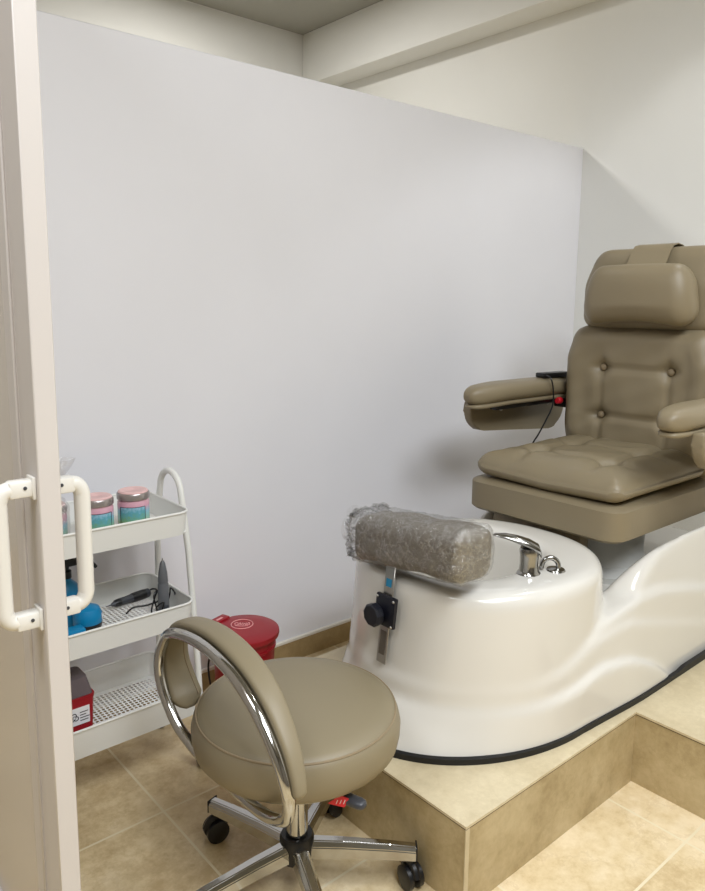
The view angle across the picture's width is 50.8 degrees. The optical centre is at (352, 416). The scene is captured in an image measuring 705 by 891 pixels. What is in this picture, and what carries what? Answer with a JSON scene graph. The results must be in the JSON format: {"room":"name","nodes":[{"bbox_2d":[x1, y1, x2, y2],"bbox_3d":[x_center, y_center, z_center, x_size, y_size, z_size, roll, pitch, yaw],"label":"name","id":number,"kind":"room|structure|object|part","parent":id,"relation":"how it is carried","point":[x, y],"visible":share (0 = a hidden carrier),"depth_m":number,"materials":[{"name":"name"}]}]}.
{"room":"salon","nodes":[
{"label":"salon","id":0,"kind":"room"},
{"bbox_2d":[36,0,302,76],"bbox_3d":[-2.010,-0.736,3.425,4.700,2.875,0.100,-7,11,-40],"label":"wall","id":1,"kind":"structure","parent":0,"point":[183,23],"depth_m":4.12,"materials":[{"name":"paint"}]},
{"bbox_2d":[187,0,381,34],"bbox_3d":[0.424,-1.766,0.491,4.800,0.100,7.414,-7,11,-40],"label":"ceiling","id":2,"kind":"structure","parent":0,"point":[302,17],"depth_m":4.19,"materials":[{"name":"paint"}]},
{"bbox_2d":[303,0,597,85],"bbox_3d":[2.135,-1.765,1.912,0.170,0.300,7.314,-7,11,-40],"label":"ceiling beam","id":3,"kind":"structure","parent":2,"relation":"attached to","point":[384,35],"depth_m":3.96,"materials":[{"name":"paint"}]},
{"bbox_2d":[36,10,582,723],"bbox_3d":[-0.043,-0.136,2.669,2.800,1.957,0.100,-7,11,-40],"label":"wall","id":4,"kind":"structure","parent":0,"point":[283,294],"depth_m":2.43,"materials":[{"name":"paint"}]},
{"bbox_2d":[0,0,94,890],"bbox_3d":[-0.725,-0.127,1.341,0.144,2.270,0.985,-7,11,-40],"label":"door","id":5,"kind":"structure","parent":4,"relation":"in","point":[39,835],"depth_m":1.03,"materials":[{"name":"white wood"}]},
{"bbox_3d":[-0.455,0.189,0.999,0.056,0.209,0.023,-7,11,-40],"label":"handle","id":6,"kind":"part","parent":5,"relation":"part of","materials":[{"name":"white plastic"}]},
{"bbox_3d":[-0.740,-0.135,1.357,0.006,2.080,0.810,-7,11,-40],"label":"panel","id":7,"kind":"part","parent":5,"relation":"part of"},
{"bbox_3d":[-0.406,0.185,1.079,0.056,0.206,0.023,-7,11,-40],"label":"handle","id":8,"kind":"part","parent":5,"relation":"part of","materials":[{"name":"white plastic"}]},
{"bbox_2d":[93,617,350,710],"bbox_3d":[-0.455,0.812,2.404,1.540,0.012,0.011,-7,11,-40],"label":"trim","id":9,"kind":"structure","parent":4,"relation":"attached to","point":[335,624],"depth_m":2.61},
{"bbox_2d":[75,640,704,890],"bbox_3d":[0.389,1.185,0.874,4.700,0.100,7.314,-7,11,-40],"label":"floor","id":10,"kind":"structure","parent":0,"point":[142,811],"depth_m":1.74,"materials":[{"name":"tile"}]},
{"bbox_2d":[63,467,202,764],"bbox_3d":[-0.658,0.556,1.907,0.478,0.808,0.289,-7,11,-40],"label":"utility cart","id":11,"kind":"object","parent":10,"relation":"on","point":[168,518],"visible":0.49,"depth_m":1.91,"materials":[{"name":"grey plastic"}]},
{"bbox_2d":[62,501,67,533],"bbox_3d":[-0.717,0.256,1.760,0.081,0.104,0.082,-4,10,-29],"label":"jar","id":12,"kind":"object","parent":11,"relation":"on","point":[64,505],"visible":0.06,"depth_m":1.75,"materials":[{"name":"glass"}]},
{"bbox_3d":[-0.718,0.266,1.762,0.079,0.084,0.079,-4,10,-29],"label":"glass","id":13,"kind":"part","parent":12,"relation":"part of","materials":[{"name":"glass"}]},
{"bbox_2d":[68,624,85,635],"bbox_3d":[-0.682,0.533,1.791,0.070,0.040,0.037,-7,11,-40],"label":"packet","id":14,"kind":"object","parent":11,"relation":"on","point":[72,630],"visible":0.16,"depth_m":1.79,"materials":[{"name":"plastic"}]},
{"bbox_2d":[65,558,96,626],"bbox_3d":[-0.715,0.444,1.920,0.115,0.177,0.066,-7,11,-40],"label":"spray bottle","id":15,"kind":"object","parent":11,"relation":"on","point":[71,585],"visible":0.34,"depth_m":1.89,"materials":[{"name":"blue plastic"}]},
{"bbox_2d":[70,666,93,731],"bbox_3d":[-0.706,0.718,1.832,0.114,0.168,0.098,-7,11,-40],"label":"sharps container","id":16,"kind":"object","parent":11,"relation":"on","point":[82,694],"visible":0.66,"depth_m":1.81,"materials":[{"name":"red plastic"}]},
{"bbox_3d":[-0.705,0.656,1.823,0.106,0.042,0.090,-7,11,-40],"label":"clear lid","id":17,"kind":"part","parent":16,"relation":"part of","materials":[{"name":"plastic"}]},
{"bbox_2d":[73,603,102,630],"bbox_3d":[-0.668,0.507,1.875,0.072,0.067,0.071,-7,11,-40],"label":"gadget","id":18,"kind":"object","parent":11,"relation":"on","point":[90,617],"visible":0.66,"depth_m":1.85,"materials":[{"name":"blue plastic"}]},
{"bbox_2d":[90,492,113,528],"bbox_3d":[-0.631,0.245,1.837,0.082,0.104,0.081,7,11,35],"label":"jar","id":19,"kind":"object","parent":11,"relation":"on","point":[102,508],"visible":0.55,"depth_m":1.81,"materials":[{"name":"glass"}]},
{"bbox_3d":[-0.631,0.197,1.830,0.075,0.006,0.075,7,11,34],"label":"lid","id":20,"kind":"part","parent":19,"relation":"part of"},
{"bbox_3d":[-0.632,0.255,1.839,0.079,0.084,0.079,7,11,34],"label":"glass","id":21,"kind":"part","parent":19,"relation":"part of","materials":[{"name":"glass"}]},
{"bbox_2d":[63,491,187,559],"bbox_3d":[-0.656,0.269,1.860,0.421,0.062,0.281,-7,11,-40],"label":"tray","id":22,"kind":"object","parent":11,"relation":"on","point":[168,518],"depth_m":1.82,"materials":[{"name":"white metal"}]},
{"bbox_2d":[68,573,192,660],"bbox_3d":[-0.655,0.510,1.899,0.429,0.065,0.281,-7,11,-40],"label":"tray","id":23,"kind":"object","parent":11,"relation":"on","point":[108,636],"depth_m":1.89,"materials":[{"name":"white metal"}]},
{"bbox_2d":[106,588,157,613],"bbox_3d":[-0.597,0.502,2.032,0.077,0.030,0.144,8,12,41],"label":"drill","id":24,"kind":"object","parent":11,"relation":"on","point":[142,594],"visible":0.88,"depth_m":2.04,"materials":[{"name":"grey plastic"}]},
{"bbox_2d":[116,486,149,523],"bbox_3d":[-0.560,0.236,1.901,0.081,0.104,0.082,-7,11,-40],"label":"jar","id":25,"kind":"object","parent":11,"relation":"on","point":[132,501],"visible":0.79,"depth_m":1.87,"materials":[{"name":"plastic"}]},
{"bbox_3d":[-0.559,0.188,1.893,0.075,0.006,0.075,-7,11,-40],"label":"lid","id":26,"kind":"part","parent":25,"relation":"part of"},
{"bbox_3d":[-0.560,0.245,1.902,0.079,0.084,0.079,-7,11,-40],"label":"glass","id":27,"kind":"part","parent":25,"relation":"part of","materials":[{"name":"glass"}]},
{"bbox_2d":[73,651,194,760],"bbox_3d":[-0.655,0.754,1.939,0.437,0.077,0.281,-7,11,-40],"label":"tray","id":28,"kind":"object","parent":11,"relation":"on","point":[113,676],"depth_m":1.96,"materials":[{"name":"white metal"}]},
{"bbox_2d":[151,558,175,612],"bbox_3d":[-0.512,0.451,1.962,0.052,0.154,0.103,8,11,39],"label":"drill","id":29,"kind":"object","parent":11,"relation":"on","point":[164,592],"visible":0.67,"depth_m":1.97,"materials":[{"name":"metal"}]},
{"bbox_2d":[207,614,278,684],"bbox_3d":[-0.326,0.766,2.234,0.214,0.293,0.210,-1,9,-12],"label":"pedal bin","id":30,"kind":"object","parent":10,"relation":"on","point":[261,633],"visible":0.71,"depth_m":2.20,"materials":[{"name":"red plastic"}]},
{"bbox_3d":[-0.427,0.787,2.259,0.024,0.192,0.022,-7,11,-40],"label":"pedal rod","id":31,"kind":"part","parent":30,"relation":"part of","materials":[{"name":"black metal"}]},
{"bbox_3d":[-0.323,0.637,2.214,0.210,0.024,0.210,-7,11,-40],"label":"lid","id":32,"kind":"part","parent":30,"relation":"part of","materials":[{"name":"red plastic"}]},
{"bbox_2d":[154,616,424,890],"bbox_3d":[-0.133,0.709,1.553,0.517,0.625,0.517,-7,11,-40],"label":"stool","id":33,"kind":"object","parent":10,"relation":"on","point":[294,733],"visible":1,"depth_m":1.47,"materials":[{"name":"leather"}]},
{"bbox_3d":[-0.231,0.935,1.512,0.234,0.048,0.036,-6,11,-36],"label":"leg","id":34,"kind":"part","parent":33,"relation":"part of","materials":[{"name":"silver metal"}]},
{"bbox_3d":[-0.233,0.910,1.674,0.234,0.048,0.036,7,11,35],"label":"leg","id":35,"kind":"part","parent":33,"relation":"part of","materials":[{"name":"silver metal"}]},
{"bbox_3d":[-0.116,0.630,1.550,0.432,0.105,0.432,-7,11,-40],"label":"seat","id":36,"kind":"part","parent":33,"relation":"part of","materials":[{"name":"leather"}]},
{"bbox_3d":[-0.075,0.944,1.464,0.036,0.048,0.234,-2,9,-18],"label":"leg","id":37,"kind":"part","parent":33,"relation":"part of","materials":[{"name":"silver metal"}]},
{"bbox_3d":[-0.078,0.904,1.726,0.036,0.048,0.234,3,9,17],"label":"leg","id":38,"kind":"part","parent":33,"relation":"part of","materials":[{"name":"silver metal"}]},
{"bbox_3d":[0.020,0.924,1.596,0.234,0.048,0.036,0,9,-1],"label":"leg","id":39,"kind":"part","parent":33,"relation":"part of","materials":[{"name":"silver metal"}]},
{"bbox_2d":[316,645,704,890],"bbox_3d":[0.935,0.827,2.252,2.028,0.199,1.355,-7,11,-40],"label":"platform","id":40,"kind":"object","parent":10,"relation":"on","point":[473,827],"visible":0.39,"depth_m":1.71,"materials":[{"name":"tile"}]},
{"bbox_2d":[342,243,704,765],"bbox_3d":[0.617,0.091,2.260,1.646,1.264,0.838,-7,11,-40],"label":"chair","id":41,"kind":"object","parent":40,"relation":"on","point":[517,630],"visible":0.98,"depth_m":2.05,"materials":[{"name":"white plastic"}]},
{"bbox_3d":[0.056,0.482,1.819,0.034,0.056,0.057,-7,11,-40],"label":"clamp knob","id":42,"kind":"part","parent":41,"relation":"part of","materials":[{"name":"black plastic"}]},
{"bbox_3d":[0.082,0.474,1.819,0.020,0.076,0.068,-7,11,-40],"label":"clamp plate","id":43,"kind":"part","parent":41,"relation":"part of","materials":[{"name":"black plastic"}]},
{"bbox_3d":[0.612,-0.010,2.774,0.563,0.140,0.036,-7,11,-40],"label":"armrest panel","id":44,"kind":"part","parent":41,"relation":"part of","materials":[{"name":"beige leather"}]},
{"bbox_3d":[0.630,-0.102,2.695,0.650,0.072,0.123,-7,11,-40],"label":"armrest","id":45,"kind":"part","parent":41,"relation":"part of","materials":[{"name":"beige leather"}]},
{"bbox_2d":[493,533,541,576],"bbox_3d":[0.417,0.349,1.861,0.104,0.117,0.098,-7,11,-40],"label":"tap","id":46,"kind":"object","parent":41,"relation":"on","point":[530,551],"depth_m":1.84,"materials":[{"name":"silver metal"}]},
{"bbox_2d":[342,511,704,765],"bbox_3d":[0.626,0.524,2.311,1.646,0.393,0.726,-7,11,-40],"label":"tub","id":47,"kind":"object","parent":41,"relation":"attached to","point":[511,662],"depth_m":1.82,"materials":[{"name":"white plastic"}]},
{"bbox_3d":[0.587,0.352,2.345,0.050,0.104,0.335,-7,11,-40],"label":"footrest panel","id":48,"kind":"part","parent":41,"relation":"part of","materials":[{"name":"beige leather"}]},
{"bbox_2d":[532,371,566,442],"bbox_3d":[0.725,0.029,2.752,0.230,0.384,0.085,-7,11,-40],"label":"remote control","id":49,"kind":"object","parent":41,"relation":"on","point":[551,374],"visible":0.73,"depth_m":2.71,"materials":[{"name":"black plastic"}]},
{"bbox_3d":[0.684,0.040,2.690,0.086,0.379,0.042,-7,11,-40],"label":"cord","id":50,"kind":"part","parent":49,"relation":"part of","materials":[{"name":"black plastic"}]},
{"bbox_3d":[0.511,0.377,1.885,0.058,0.052,0.058,-7,11,-40],"label":"hand shower spout","id":51,"kind":"part","parent":41,"relation":"part of","materials":[{"name":"silver metal"}]},
{"bbox_3d":[0.764,-0.061,2.750,0.024,0.026,0.025,-7,11,-40],"label":"release knob","id":52,"kind":"part","parent":41,"relation":"part of","materials":[{"name":"red plastic"}]},
{"bbox_3d":[0.789,0.252,2.456,0.622,0.112,0.552,-7,11,-40],"label":"seat","id":53,"kind":"part","parent":41,"relation":"part of","materials":[{"name":"beige leather"}]},
{"bbox_2d":[478,435,703,502],"bbox_3d":[0.770,0.152,2.417,0.542,0.101,0.530,-7,11,-40],"label":"seat cushion","id":54,"kind":"object","parent":41,"relation":"on","point":[568,468],"depth_m":2.29,"materials":[{"name":"beige leather"}]},
{"bbox_3d":[0.984,-0.069,2.558,0.140,0.478,0.544,-7,11,-40],"label":"backrest","id":55,"kind":"part","parent":41,"relation":"part of","materials":[{"name":"beige leather"}]},
{"bbox_2d":[584,263,698,326],"bbox_3d":[0.938,-0.401,2.440,0.127,0.198,0.384,-7,11,-40],"label":"pillow","id":56,"kind":"object","parent":41,"relation":"on","point":[617,294],"depth_m":2.37,"materials":[{"name":"beige leather"}]},
{"bbox_3d":[1.075,-0.019,2.183,0.650,0.072,0.123,-7,11,-40],"label":"armrest","id":57,"kind":"part","parent":41,"relation":"part of","materials":[{"name":"beige leather"}]},
{"bbox_3d":[1.134,0.087,2.173,0.563,0.140,0.036,-7,11,-40],"label":"armrest panel","id":58,"kind":"part","parent":41,"relation":"part of","materials":[{"name":"beige leather"}]},
{"bbox_2d":[339,0,704,530],"bbox_3d":[2.192,-0.511,2.232,0.100,2.875,7.414,-7,11,-40],"label":"wall","id":59,"kind":"structure","parent":0,"point":[622,82],"depth_m":3.30,"materials":[{"name":"paint"}]}
]}

